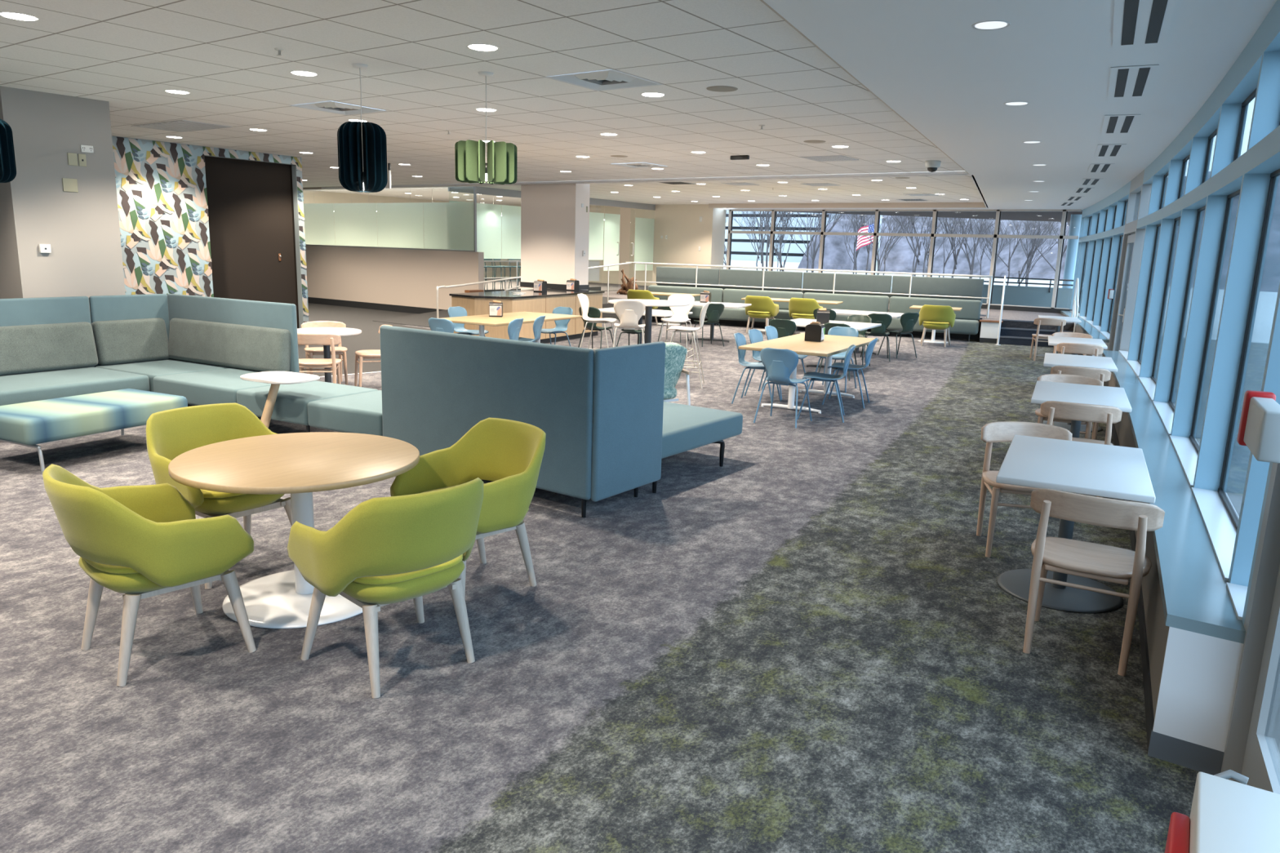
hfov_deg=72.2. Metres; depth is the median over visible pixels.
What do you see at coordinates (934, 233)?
window
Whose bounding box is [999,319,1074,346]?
steps
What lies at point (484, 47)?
recessed light
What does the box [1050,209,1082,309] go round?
window
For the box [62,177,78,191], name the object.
wall plate
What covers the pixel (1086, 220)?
window
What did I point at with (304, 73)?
recessed light
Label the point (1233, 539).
window
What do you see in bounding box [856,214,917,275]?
bare tree
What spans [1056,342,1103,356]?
wooden chair
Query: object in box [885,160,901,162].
recessed light
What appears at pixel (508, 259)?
counter stool
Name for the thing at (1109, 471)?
table
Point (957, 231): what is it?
bare tree
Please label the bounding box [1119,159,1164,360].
window
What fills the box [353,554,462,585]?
seat cushion
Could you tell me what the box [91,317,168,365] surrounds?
cushion
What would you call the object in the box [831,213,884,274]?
bare tree
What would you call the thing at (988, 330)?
platform
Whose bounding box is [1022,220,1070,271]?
bare tree
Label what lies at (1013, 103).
recessed light
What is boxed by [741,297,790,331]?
table
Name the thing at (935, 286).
sofa
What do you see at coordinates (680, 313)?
bar stool
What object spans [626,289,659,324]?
upholstered armchair
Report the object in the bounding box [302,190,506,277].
wall
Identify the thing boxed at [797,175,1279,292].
wooded hill
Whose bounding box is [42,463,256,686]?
upholstered armchair
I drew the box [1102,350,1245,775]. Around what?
sill
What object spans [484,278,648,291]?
floor
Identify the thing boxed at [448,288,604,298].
countertop
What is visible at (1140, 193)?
window
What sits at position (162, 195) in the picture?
wall
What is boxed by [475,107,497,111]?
recessed light
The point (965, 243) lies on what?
bare tree
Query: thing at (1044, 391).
table
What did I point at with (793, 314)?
seat cushion
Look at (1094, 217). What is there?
window
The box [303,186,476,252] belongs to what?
window
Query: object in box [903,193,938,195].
ceiling vent
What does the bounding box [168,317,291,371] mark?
cushion
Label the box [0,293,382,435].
sofa
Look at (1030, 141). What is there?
recessed light
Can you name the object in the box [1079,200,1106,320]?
window
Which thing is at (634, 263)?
railing
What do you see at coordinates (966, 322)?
banquette
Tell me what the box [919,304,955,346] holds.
upholstered armchair
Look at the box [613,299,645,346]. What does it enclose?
bar stool
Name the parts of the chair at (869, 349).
leg, leg, seat mount, leg, leg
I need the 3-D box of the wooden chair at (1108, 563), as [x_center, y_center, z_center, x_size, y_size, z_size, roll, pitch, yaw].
[2.093,0.663,4.102,0.536,0.785,0.471,8,13,30]
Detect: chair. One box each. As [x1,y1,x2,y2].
[297,333,341,384]
[300,320,347,385]
[354,324,392,386]
[428,317,454,333]
[448,306,488,337]
[507,317,523,340]
[518,315,545,342]
[541,306,573,346]
[577,306,613,350]
[616,315,644,346]
[657,299,688,342]
[663,342,691,405]
[689,303,724,346]
[731,332,781,404]
[744,328,782,399]
[753,347,812,428]
[760,325,808,392]
[764,318,804,371]
[796,344,855,422]
[810,326,857,392]
[813,308,835,320]
[818,322,857,380]
[821,337,878,408]
[834,314,871,366]
[860,313,892,361]
[877,312,919,358]
[976,421,1072,557]
[1022,488,1164,675]
[1029,317,1066,360]
[1035,373,1103,439]
[1040,400,1122,497]
[1050,365,1111,439]
[1051,332,1093,355]
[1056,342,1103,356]
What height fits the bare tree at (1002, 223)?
6.749 m
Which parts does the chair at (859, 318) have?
leg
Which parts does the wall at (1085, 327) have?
panel, panel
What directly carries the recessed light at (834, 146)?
in the ceiling at (421, 70)
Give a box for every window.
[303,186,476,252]
[448,186,655,270]
[725,209,773,269]
[768,209,823,271]
[817,209,876,272]
[870,209,934,275]
[927,209,996,304]
[986,209,1062,308]
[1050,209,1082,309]
[1070,208,1089,311]
[1077,204,1098,315]
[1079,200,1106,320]
[1085,195,1115,325]
[1092,189,1125,331]
[1099,180,1131,339]
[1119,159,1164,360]
[1126,141,1183,377]
[1137,113,1209,402]
[1152,75,1243,437]
[1168,11,1279,493]
[1191,0,1279,586]
[1220,462,1279,794]
[1226,462,1272,625]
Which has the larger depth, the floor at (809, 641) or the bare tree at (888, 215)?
the bare tree at (888, 215)
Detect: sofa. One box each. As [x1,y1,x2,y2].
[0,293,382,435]
[379,324,742,517]
[656,266,984,305]
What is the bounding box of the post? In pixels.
[1062,213,1081,288]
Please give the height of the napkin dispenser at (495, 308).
0.237 m
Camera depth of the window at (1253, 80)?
4.76 m
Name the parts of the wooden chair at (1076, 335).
backrest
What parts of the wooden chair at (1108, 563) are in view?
leg, leg, seat, backrest, leg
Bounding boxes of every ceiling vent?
[131,120,232,132]
[288,101,385,115]
[543,69,663,91]
[613,162,666,168]
[657,182,693,184]
[720,182,759,185]
[800,155,858,161]
[801,182,839,186]
[897,199,928,200]
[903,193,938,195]
[1058,202,1075,205]
[1065,196,1084,200]
[1072,187,1094,192]
[1079,178,1102,185]
[1087,163,1115,172]
[1093,143,1126,156]
[1101,114,1140,133]
[1107,64,1159,97]
[1112,0,1178,47]
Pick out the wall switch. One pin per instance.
(43, 248)
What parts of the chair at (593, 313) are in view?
leg, leg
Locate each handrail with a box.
[504,285,519,290]
[995,275,1006,345]
[1071,277,1079,332]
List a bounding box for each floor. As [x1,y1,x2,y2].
[0,302,1269,852]
[373,296,622,327]
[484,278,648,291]
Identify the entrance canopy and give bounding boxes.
[782,210,1082,222]
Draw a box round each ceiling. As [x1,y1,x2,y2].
[0,0,964,187]
[302,0,1276,209]
[315,186,599,205]
[478,175,983,204]
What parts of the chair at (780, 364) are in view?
leg, leg, seat mount, leg, leg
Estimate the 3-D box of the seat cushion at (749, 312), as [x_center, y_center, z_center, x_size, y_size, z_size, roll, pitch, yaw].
[2.722,-2.575,19.739,0.524,0.044,0.536,7,13,25]
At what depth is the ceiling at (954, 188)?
20.60 m
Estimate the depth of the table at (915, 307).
18.90 m
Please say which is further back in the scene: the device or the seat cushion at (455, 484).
the seat cushion at (455, 484)
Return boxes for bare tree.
[724,210,728,265]
[728,211,759,270]
[739,211,799,271]
[752,211,771,270]
[763,211,796,271]
[763,221,794,271]
[765,211,783,271]
[777,212,840,271]
[786,213,831,268]
[806,213,844,272]
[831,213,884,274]
[842,213,871,274]
[845,213,875,274]
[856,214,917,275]
[882,215,922,275]
[888,215,926,275]
[893,215,921,275]
[916,216,967,276]
[920,217,949,276]
[936,217,977,277]
[937,217,969,277]
[939,217,989,278]
[951,218,1004,278]
[970,218,1012,259]
[971,219,1017,276]
[971,221,1000,278]
[977,218,1036,285]
[1009,220,1060,282]
[1012,220,1053,286]
[1017,220,1069,285]
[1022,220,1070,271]
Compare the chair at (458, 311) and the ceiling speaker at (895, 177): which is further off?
the ceiling speaker at (895, 177)
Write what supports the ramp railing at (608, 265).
on the floor at (420, 319)
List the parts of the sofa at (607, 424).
screen panel, leg, screen panel, leg, leg, seat, leg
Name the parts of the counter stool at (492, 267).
seat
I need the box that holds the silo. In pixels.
[830,213,841,222]
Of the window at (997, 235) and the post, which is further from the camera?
the post
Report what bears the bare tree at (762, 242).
on the ground
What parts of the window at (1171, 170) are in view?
glass pane, glass pane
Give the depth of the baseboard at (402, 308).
23.30 m
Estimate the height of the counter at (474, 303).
0.910 m
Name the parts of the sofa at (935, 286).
screen panel, seat, screen panel, screen panel, seat, screen panel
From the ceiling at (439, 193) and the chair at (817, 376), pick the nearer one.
the chair at (817, 376)
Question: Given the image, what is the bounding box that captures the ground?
[723,259,1277,343]
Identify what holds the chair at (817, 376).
on the floor at (809, 641)
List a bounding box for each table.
[168,431,419,628]
[240,371,319,428]
[297,327,361,382]
[441,311,582,342]
[598,307,693,344]
[608,298,689,343]
[650,291,700,324]
[693,301,751,342]
[738,333,879,413]
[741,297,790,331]
[788,300,843,333]
[791,318,881,368]
[831,309,903,355]
[909,305,962,343]
[995,434,1155,613]
[1031,380,1132,437]
[1035,315,1081,357]
[1043,352,1117,432]
[1048,335,1107,355]
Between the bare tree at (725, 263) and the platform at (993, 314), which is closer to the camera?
the platform at (993, 314)
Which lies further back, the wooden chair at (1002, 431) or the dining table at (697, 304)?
the dining table at (697, 304)
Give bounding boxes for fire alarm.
[1107,288,1114,298]
[1236,390,1279,463]
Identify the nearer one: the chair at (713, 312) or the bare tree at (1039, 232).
the chair at (713, 312)
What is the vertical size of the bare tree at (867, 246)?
9.723 m
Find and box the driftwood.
[616,269,638,294]
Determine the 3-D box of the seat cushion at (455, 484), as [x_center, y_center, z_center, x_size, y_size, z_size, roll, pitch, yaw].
[-0.896,0.386,4.610,0.524,0.044,0.536,13,16,43]
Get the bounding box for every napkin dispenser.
[488,300,502,316]
[533,279,546,292]
[566,278,579,290]
[699,290,711,302]
[804,321,825,342]
[816,307,830,324]
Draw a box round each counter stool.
[484,258,502,289]
[493,258,511,288]
[508,258,520,288]
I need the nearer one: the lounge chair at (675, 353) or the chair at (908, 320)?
the lounge chair at (675, 353)
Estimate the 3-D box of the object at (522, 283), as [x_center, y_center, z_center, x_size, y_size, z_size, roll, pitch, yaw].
[-1.867,-3.064,19.072,1.554,0.100,0.488,10,14,34]
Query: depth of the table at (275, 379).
7.52 m
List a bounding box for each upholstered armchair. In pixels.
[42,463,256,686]
[146,402,292,589]
[287,477,483,698]
[390,417,546,599]
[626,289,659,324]
[744,295,778,334]
[788,297,822,334]
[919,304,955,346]
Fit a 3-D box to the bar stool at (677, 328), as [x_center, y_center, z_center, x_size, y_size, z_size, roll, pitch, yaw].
[0.612,-1.116,11.793,0.606,1.127,0.506,3,12,7]
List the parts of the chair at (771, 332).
leg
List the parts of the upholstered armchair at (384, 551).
leg, leg, under frame, seat, leg, leg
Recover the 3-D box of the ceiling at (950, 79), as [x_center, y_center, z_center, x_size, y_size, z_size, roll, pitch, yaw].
[-4.085,-4.529,15.197,26.919,0.040,28.900,10,14,34]
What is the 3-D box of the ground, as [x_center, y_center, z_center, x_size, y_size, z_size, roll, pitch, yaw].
[13.913,-15.113,87.077,200.000,0.200,240.000,10,14,34]
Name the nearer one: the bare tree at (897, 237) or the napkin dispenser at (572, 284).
the napkin dispenser at (572, 284)
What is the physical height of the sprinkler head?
0.048 m
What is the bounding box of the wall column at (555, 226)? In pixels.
[520,182,590,290]
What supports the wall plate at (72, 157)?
attached to the wall pier
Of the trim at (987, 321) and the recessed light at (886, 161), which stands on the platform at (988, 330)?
the trim at (987, 321)
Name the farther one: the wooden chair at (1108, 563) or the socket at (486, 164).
the socket at (486, 164)
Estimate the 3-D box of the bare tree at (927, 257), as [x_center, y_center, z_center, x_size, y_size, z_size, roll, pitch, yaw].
[25.516,-15.315,75.150,4.498,6.425,3.147,5,12,14]
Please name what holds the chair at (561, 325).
on the floor at (809, 641)
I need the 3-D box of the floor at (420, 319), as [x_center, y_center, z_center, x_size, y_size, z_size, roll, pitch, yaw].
[-2.939,-2.882,21.563,3.046,0.490,6.450,10,14,34]
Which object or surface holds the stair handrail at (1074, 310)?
on the platform at (993, 314)
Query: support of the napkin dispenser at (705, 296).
on the dining table at (697, 304)
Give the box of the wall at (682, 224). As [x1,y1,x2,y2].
[652,204,726,285]
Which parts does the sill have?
panel, panel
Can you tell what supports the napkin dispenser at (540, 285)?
on the counter at (474, 303)
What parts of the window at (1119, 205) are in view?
glass pane, glass pane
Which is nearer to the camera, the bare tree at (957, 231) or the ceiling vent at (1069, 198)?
the ceiling vent at (1069, 198)
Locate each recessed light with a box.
[0,11,39,21]
[164,89,190,93]
[165,136,182,137]
[248,128,267,131]
[289,71,318,76]
[347,119,368,121]
[466,43,498,51]
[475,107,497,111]
[575,155,590,157]
[600,133,617,135]
[640,92,665,97]
[690,151,706,153]
[831,145,848,147]
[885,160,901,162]
[971,20,1010,30]
[1003,101,1029,106]
[1022,140,1042,143]
[1031,164,1047,165]
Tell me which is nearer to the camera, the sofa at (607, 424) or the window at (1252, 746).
the window at (1252, 746)
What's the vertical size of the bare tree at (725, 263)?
5.254 m
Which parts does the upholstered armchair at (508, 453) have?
leg, leg, under frame, leg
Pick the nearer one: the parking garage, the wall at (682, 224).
the wall at (682, 224)
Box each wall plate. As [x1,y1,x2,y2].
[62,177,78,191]
[66,152,77,165]
[78,153,86,166]
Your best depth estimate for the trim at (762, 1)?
8.32 m
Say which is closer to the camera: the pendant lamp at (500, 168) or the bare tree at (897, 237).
the pendant lamp at (500, 168)
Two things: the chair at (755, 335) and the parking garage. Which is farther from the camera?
the parking garage
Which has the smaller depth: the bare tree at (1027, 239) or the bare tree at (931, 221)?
the bare tree at (931, 221)
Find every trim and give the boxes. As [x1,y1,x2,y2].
[302,0,968,189]
[319,371,381,377]
[708,175,986,208]
[979,320,1002,322]
[1070,213,1084,309]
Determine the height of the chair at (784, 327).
0.828 m
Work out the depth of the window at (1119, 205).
15.74 m
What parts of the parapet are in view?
handrail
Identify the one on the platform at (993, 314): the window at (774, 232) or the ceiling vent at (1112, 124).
the window at (774, 232)
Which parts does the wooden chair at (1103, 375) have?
backrest, leg, leg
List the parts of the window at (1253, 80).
glass pane, glass pane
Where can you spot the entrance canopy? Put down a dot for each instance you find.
(1055, 216)
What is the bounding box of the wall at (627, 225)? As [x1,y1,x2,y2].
[506,205,654,285]
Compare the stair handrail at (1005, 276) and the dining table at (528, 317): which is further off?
the stair handrail at (1005, 276)
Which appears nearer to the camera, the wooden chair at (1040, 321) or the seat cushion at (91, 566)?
the seat cushion at (91, 566)
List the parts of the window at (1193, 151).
glass pane, glass pane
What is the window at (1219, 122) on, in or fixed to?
attached to the sill
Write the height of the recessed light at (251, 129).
0.016 m
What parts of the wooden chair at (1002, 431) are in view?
leg, leg, seat, backrest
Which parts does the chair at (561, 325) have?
leg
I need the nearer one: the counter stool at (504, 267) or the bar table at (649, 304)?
the bar table at (649, 304)
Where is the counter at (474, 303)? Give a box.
[448,288,604,343]
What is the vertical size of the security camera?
0.152 m
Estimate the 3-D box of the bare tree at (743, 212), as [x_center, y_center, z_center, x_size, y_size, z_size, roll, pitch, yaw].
[8.374,-15.501,71.655,3.547,7.242,5.070,9,13,31]
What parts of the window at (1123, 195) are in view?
glass pane, glass pane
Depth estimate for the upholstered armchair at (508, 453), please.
4.74 m
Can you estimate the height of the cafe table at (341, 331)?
0.740 m
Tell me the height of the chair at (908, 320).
0.828 m
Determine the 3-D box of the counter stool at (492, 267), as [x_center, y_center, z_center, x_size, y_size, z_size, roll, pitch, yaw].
[-4.196,-4.384,25.106,0.400,0.951,0.402,8,13,28]
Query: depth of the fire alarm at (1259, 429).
2.36 m
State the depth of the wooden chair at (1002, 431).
5.57 m
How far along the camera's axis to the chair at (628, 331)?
14.38 m
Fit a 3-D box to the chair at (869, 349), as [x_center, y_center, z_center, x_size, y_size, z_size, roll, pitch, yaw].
[2.573,-0.680,10.696,0.577,0.828,0.489,6,12,21]
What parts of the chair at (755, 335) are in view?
leg, leg, leg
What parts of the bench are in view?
rail, seat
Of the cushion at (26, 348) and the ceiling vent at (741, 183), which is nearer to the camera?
the cushion at (26, 348)
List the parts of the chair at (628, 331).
leg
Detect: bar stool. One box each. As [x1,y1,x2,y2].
[577,293,617,349]
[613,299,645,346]
[658,293,694,369]
[666,302,710,388]
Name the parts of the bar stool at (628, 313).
leg, leg, leg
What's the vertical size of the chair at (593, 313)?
0.828 m
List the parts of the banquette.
seat, backrest, seat, backrest, backrest, seat, seat, backrest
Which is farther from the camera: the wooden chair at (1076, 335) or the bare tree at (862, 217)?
the bare tree at (862, 217)
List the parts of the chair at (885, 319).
leg, leg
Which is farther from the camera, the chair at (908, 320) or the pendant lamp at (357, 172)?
the chair at (908, 320)
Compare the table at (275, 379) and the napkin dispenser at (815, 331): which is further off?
the napkin dispenser at (815, 331)
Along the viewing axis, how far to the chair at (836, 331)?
12.00 m
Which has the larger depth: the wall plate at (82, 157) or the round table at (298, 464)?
the wall plate at (82, 157)
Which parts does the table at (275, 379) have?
leg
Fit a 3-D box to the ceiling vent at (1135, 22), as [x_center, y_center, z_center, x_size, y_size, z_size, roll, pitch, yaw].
[2.682,-2.165,4.680,0.280,0.005,1.240,8,13,27]
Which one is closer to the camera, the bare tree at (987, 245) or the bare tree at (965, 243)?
the bare tree at (965, 243)
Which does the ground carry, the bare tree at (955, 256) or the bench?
the bare tree at (955, 256)
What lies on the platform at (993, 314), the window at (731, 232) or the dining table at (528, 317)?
the window at (731, 232)
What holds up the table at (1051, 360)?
on the floor at (809, 641)
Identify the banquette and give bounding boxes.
[648,284,981,341]
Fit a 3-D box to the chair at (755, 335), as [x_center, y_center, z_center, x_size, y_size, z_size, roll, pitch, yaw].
[1.647,-0.804,11.168,0.577,0.828,0.489,8,13,29]
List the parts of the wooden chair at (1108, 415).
leg, backrest, seat, leg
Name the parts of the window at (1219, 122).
glass pane, glass pane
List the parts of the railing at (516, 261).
rail, rail, post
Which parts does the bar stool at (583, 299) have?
leg, leg, seat mount, leg, leg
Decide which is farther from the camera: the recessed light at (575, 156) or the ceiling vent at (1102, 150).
the recessed light at (575, 156)
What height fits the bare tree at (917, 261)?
8.053 m
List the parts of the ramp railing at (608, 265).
post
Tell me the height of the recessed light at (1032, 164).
0.014 m
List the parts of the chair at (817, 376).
leg, seat mount, leg, leg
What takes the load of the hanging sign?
hanging from the ceiling at (421, 70)
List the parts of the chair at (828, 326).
leg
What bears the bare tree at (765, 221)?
on the ground
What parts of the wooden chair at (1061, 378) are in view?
leg, seat, backrest, leg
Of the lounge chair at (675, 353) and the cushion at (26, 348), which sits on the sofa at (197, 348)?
the cushion at (26, 348)
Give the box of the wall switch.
[38,244,51,253]
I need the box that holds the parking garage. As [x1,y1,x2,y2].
[724,209,831,262]
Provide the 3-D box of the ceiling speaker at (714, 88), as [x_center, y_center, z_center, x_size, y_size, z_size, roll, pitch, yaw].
[0.681,-2.801,7.279,0.264,0.010,0.264,10,14,34]
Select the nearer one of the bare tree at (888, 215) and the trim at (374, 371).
the trim at (374, 371)
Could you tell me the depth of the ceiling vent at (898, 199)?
22.09 m
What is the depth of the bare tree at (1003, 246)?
81.73 m
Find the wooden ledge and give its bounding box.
[464,289,484,293]
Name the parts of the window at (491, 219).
head rail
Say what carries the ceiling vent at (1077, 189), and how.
in the ceiling at (950, 79)
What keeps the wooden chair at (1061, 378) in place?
on the floor at (809, 641)
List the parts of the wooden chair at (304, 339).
backrest, seat, leg, leg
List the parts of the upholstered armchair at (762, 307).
leg, leg, seat, leg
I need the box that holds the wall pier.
[0,85,125,321]
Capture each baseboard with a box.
[307,297,445,313]
[484,286,600,292]
[981,304,1071,313]
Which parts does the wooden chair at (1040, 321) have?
leg, leg, seat, backrest, leg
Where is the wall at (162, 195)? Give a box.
[111,135,308,328]
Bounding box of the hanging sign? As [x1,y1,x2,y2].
[385,163,391,188]
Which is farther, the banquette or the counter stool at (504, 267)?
the counter stool at (504, 267)
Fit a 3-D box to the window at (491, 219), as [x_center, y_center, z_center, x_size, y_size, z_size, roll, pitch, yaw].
[-2.131,-4.974,25.126,0.050,3.180,8.800,10,14,34]
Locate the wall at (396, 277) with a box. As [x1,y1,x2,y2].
[305,245,484,309]
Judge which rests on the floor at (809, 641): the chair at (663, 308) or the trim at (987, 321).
the chair at (663, 308)
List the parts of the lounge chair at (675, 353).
seat, seat rail, backrest, armrest, leg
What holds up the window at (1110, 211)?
in the wall at (1085, 327)
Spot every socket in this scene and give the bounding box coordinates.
[80,144,93,152]
[484,162,487,173]
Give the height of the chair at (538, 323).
0.828 m
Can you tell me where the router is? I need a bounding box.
[730,155,749,159]
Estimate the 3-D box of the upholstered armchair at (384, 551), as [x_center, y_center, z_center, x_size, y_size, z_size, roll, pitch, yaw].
[-1.027,0.615,3.732,0.649,0.848,0.730,13,16,43]
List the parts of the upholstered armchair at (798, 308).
seat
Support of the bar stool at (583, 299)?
on the floor at (809, 641)
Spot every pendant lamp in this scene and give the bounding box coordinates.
[0,119,16,182]
[337,62,387,192]
[454,71,516,184]
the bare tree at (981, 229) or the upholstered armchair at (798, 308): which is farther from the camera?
the bare tree at (981, 229)
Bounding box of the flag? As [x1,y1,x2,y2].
[856,215,882,275]
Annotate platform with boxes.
[602,289,1074,335]
[642,315,997,343]
[979,321,999,338]
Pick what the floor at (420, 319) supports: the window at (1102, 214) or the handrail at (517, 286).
the handrail at (517, 286)
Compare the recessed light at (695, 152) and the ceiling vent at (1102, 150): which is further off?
the recessed light at (695, 152)
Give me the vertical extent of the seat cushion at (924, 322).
0.044 m
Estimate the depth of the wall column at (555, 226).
18.59 m
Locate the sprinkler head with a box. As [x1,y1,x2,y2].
[274,48,284,56]
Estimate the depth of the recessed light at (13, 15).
5.54 m
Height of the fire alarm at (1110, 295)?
0.160 m
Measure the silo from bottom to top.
32.000 m
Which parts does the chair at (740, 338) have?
leg, leg, seat mount, leg, leg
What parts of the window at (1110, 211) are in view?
glass pane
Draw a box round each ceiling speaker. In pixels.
[610,155,627,157]
[706,85,737,91]
[804,140,825,142]
[895,177,909,178]
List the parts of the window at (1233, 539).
glass pane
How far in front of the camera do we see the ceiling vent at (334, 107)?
9.05 m
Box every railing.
[436,262,631,318]
[484,260,520,290]
[625,262,992,318]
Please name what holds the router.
attached to the ceiling at (421, 70)
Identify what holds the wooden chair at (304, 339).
on the floor at (809, 641)
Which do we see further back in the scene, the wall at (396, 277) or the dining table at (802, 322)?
the wall at (396, 277)
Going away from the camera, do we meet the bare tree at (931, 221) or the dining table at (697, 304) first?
the dining table at (697, 304)
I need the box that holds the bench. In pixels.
[0,388,187,473]
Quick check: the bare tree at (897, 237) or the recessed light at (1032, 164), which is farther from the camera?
the bare tree at (897, 237)
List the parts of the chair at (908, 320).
leg, leg, leg, leg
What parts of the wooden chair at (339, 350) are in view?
leg, leg, backrest, seat, leg, leg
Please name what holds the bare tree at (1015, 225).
on the ground
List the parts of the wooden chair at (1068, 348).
leg, leg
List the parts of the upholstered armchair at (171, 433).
leg, seat, under frame, leg, leg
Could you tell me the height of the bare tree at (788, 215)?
5.513 m
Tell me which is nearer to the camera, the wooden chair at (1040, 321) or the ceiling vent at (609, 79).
the ceiling vent at (609, 79)
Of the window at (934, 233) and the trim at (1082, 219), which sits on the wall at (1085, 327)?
the trim at (1082, 219)
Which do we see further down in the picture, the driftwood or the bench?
the bench
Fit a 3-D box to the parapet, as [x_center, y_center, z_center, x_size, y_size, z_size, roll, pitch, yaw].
[11.055,-3.496,25.131,5.600,1.500,0.250,10,14,34]
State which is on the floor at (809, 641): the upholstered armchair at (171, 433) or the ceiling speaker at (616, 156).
the upholstered armchair at (171, 433)
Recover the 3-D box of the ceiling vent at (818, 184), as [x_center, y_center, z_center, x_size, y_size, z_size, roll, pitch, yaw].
[3.732,-4.995,18.118,0.620,0.011,0.620,10,14,34]
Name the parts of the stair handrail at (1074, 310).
rail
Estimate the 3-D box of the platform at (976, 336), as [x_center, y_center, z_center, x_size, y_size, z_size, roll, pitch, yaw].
[3.959,-2.589,21.242,8.923,0.450,0.642,7,13,26]
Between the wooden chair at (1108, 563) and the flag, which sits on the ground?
the flag
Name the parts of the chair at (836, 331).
leg, leg, leg, leg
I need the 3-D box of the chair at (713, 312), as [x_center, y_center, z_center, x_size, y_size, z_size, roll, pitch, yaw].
[1.316,-1.965,16.839,0.489,0.828,0.577,-4,13,-24]
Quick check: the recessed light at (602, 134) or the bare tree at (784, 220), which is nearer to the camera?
the recessed light at (602, 134)
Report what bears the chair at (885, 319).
on the floor at (809, 641)
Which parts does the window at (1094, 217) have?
glass pane, glass pane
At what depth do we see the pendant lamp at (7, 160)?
7.32 m
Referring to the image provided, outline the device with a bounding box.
[1164,769,1279,852]
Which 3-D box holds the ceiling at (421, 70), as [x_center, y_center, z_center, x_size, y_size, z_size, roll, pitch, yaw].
[-7.900,-3.970,11.498,25.050,0.100,18.380,10,14,34]
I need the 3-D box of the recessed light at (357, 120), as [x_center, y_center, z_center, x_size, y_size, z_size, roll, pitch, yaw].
[-3.186,-3.458,9.905,0.224,0.016,0.224,10,14,34]
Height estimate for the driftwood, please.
0.797 m
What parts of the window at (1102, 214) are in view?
glass pane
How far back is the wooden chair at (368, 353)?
10.59 m
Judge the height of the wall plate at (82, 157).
0.120 m
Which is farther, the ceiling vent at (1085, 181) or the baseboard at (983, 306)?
the baseboard at (983, 306)
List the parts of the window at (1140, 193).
glass pane, transom pane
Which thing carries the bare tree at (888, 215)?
on the ground
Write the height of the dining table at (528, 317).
0.740 m
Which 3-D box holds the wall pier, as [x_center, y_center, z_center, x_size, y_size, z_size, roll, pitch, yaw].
[-6.090,-1.799,9.153,0.750,3.115,0.960,10,14,34]
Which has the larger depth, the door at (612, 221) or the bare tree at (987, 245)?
the bare tree at (987, 245)
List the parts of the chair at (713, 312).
leg, leg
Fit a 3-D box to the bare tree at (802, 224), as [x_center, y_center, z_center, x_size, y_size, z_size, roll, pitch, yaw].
[14.723,-16.220,77.929,4.521,6.457,3.163,3,12,6]
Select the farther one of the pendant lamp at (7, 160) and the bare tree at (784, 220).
the bare tree at (784, 220)
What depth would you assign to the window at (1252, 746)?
2.94 m
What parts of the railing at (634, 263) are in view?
post, post, post, post, rail, post, post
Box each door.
[204,155,299,328]
[603,213,620,290]
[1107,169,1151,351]
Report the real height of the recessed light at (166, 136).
0.016 m
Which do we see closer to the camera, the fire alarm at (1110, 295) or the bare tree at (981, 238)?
the fire alarm at (1110, 295)
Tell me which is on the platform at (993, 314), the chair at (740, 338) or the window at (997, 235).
the window at (997, 235)
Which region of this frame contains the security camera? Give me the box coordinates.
[924,160,941,172]
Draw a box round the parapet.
[933,275,1073,309]
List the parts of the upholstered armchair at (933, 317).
leg, seat, leg, leg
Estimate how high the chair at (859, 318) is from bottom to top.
0.828 m
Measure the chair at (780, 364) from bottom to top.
0.828 m
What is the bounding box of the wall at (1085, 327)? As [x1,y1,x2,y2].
[1060,310,1109,356]
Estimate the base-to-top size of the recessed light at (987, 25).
0.014 m
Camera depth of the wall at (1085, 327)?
16.65 m
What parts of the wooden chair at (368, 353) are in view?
leg, leg, seat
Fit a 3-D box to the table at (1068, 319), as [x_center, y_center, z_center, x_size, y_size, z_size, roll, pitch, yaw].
[7.919,-1.691,16.676,0.690,0.740,1.200,6,12,22]
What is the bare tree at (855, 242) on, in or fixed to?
on the ground
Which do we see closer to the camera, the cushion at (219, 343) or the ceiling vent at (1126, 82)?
the ceiling vent at (1126, 82)
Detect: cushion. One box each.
[0,321,97,375]
[80,556,138,573]
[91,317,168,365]
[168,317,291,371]
[200,488,246,498]
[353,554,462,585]
[422,483,484,493]
[748,311,769,314]
[792,313,813,316]
[923,321,949,324]
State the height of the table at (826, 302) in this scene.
0.740 m
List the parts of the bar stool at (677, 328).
seat mount, rail, leg, leg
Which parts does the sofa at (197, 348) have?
screen panel, seat, screen panel, seat, seat, screen panel, seat, leg, seat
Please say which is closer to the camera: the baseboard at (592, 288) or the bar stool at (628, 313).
the bar stool at (628, 313)
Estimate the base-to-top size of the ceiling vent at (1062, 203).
0.005 m
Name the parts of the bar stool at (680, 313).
leg, leg, leg, leg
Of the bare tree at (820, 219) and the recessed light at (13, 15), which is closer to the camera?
the recessed light at (13, 15)
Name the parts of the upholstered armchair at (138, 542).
leg, seat, leg, under frame, leg, leg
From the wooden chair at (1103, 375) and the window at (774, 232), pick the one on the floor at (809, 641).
the wooden chair at (1103, 375)
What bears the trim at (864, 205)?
attached to the ceiling at (950, 79)
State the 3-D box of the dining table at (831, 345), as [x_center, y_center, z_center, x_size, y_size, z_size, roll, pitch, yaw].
[2.103,-0.664,10.755,1.040,0.740,2.220,8,13,28]
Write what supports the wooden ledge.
attached to the wall at (396, 277)

